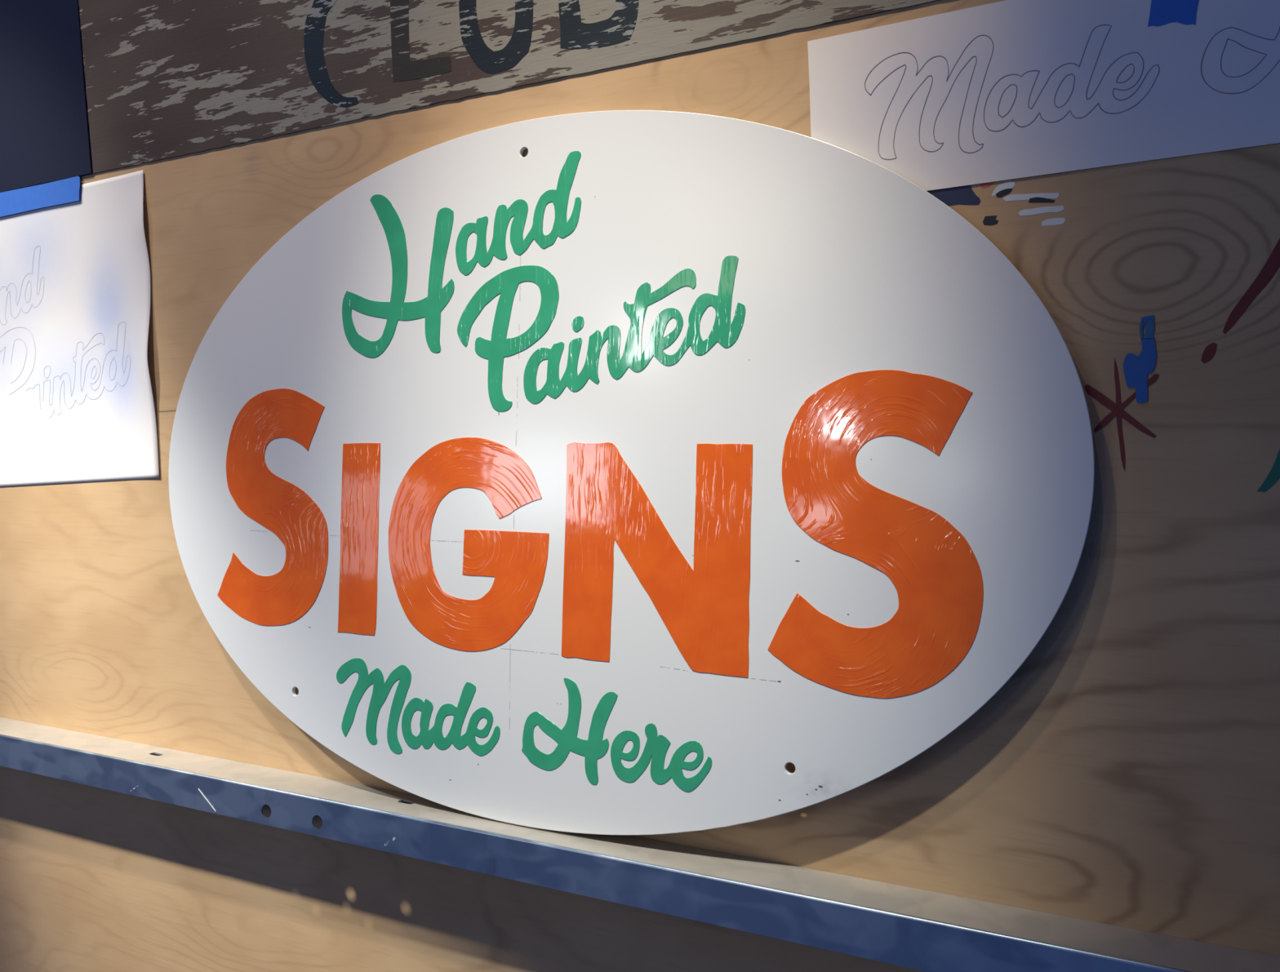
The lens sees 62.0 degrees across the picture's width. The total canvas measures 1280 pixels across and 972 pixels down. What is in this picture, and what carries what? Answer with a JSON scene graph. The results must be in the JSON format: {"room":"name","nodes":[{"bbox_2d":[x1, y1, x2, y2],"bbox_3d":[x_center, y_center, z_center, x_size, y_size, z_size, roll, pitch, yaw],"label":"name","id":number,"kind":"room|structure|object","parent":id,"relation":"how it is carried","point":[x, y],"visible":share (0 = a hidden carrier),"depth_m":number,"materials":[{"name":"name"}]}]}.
{"room":"sign painting workshop","nodes":[
{"label":"sign painting workshop","id":0,"kind":"room"},
{"bbox_2d":[0,0,1279,971],"bbox_3d":[-0.335,-0.070,1.077,4.800,3.100,0.019,1,1,28],"label":"wall","id":1,"kind":"structure","parent":0,"point":[1126,774],"depth_m":0.82,"materials":[{"name":"brown wood"}]},
{"bbox_2d":[0,0,93,192],"bbox_3d":[-1.144,-0.561,1.486,1.177,0.418,0.003,1,1,28],"label":"panel","id":2,"kind":"object","parent":1,"relation":"attached to","point":[45,132],"visible":1,"depth_m":1.25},
{"bbox_2d":[0,169,159,487],"bbox_3d":[-0.790,-0.168,1.302,0.591,0.367,0.008,1,1,28],"label":"paper pattern","id":3,"kind":"object","parent":1,"relation":"attached to","point":[77,404],"visible":1,"depth_m":1.23,"materials":[{"name":"white paper"}]},
{"bbox_2d":[0,176,79,217],"bbox_3d":[-0.747,-0.341,1.277,0.235,0.033,0.001,1,1,28],"label":"tape","id":4,"kind":"object","parent":3,"relation":"attached to","point":[65,190],"visible":1,"depth_m":1.26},
{"bbox_2d":[78,0,939,173],"bbox_3d":[0.117,-0.551,0.820,1.772,0.407,0.002,1,1,28],"label":"sign board","id":5,"kind":"object","parent":1,"relation":"attached to","point":[165,79],"visible":1,"depth_m":1.04,"materials":[{"name":"wood"}]},
{"bbox_2d":[0,717,1279,971],"bbox_3d":[-0.352,0.309,1.053,4.000,0.036,0.053,1,1,28],"label":"ledge","id":6,"kind":"object","parent":1,"relation":"attached to","point":[904,926],"visible":1,"depth_m":0.84,"materials":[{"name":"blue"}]},
{"bbox_2d":[168,110,1094,835],"bbox_3d":[-0.099,-0.014,0.927,0.914,0.614,0.026,1,1,28],"label":"oval sign","id":7,"kind":"object","parent":6,"relation":"on","point":[632,470],"visible":1,"depth_m":0.88,"materials":[{"name":"white paint"}]},
{"bbox_2d":[807,0,1279,191],"bbox_3d":[0.294,-0.279,0.731,0.376,0.132,0.001,1,1,28],"label":"paper pattern","id":8,"kind":"object","parent":1,"relation":"attached to","point":[1004,90],"visible":1,"depth_m":0.74,"materials":[{"name":"white paper"}]},
{"bbox_2d":[1147,0,1199,26],"bbox_3d":[0.351,-0.323,0.700,0.031,0.044,0.001,1,1,28],"label":"tape","id":9,"kind":"object","parent":8,"relation":"attached to","point":[1162,12],"visible":1,"depth_m":0.70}
]}

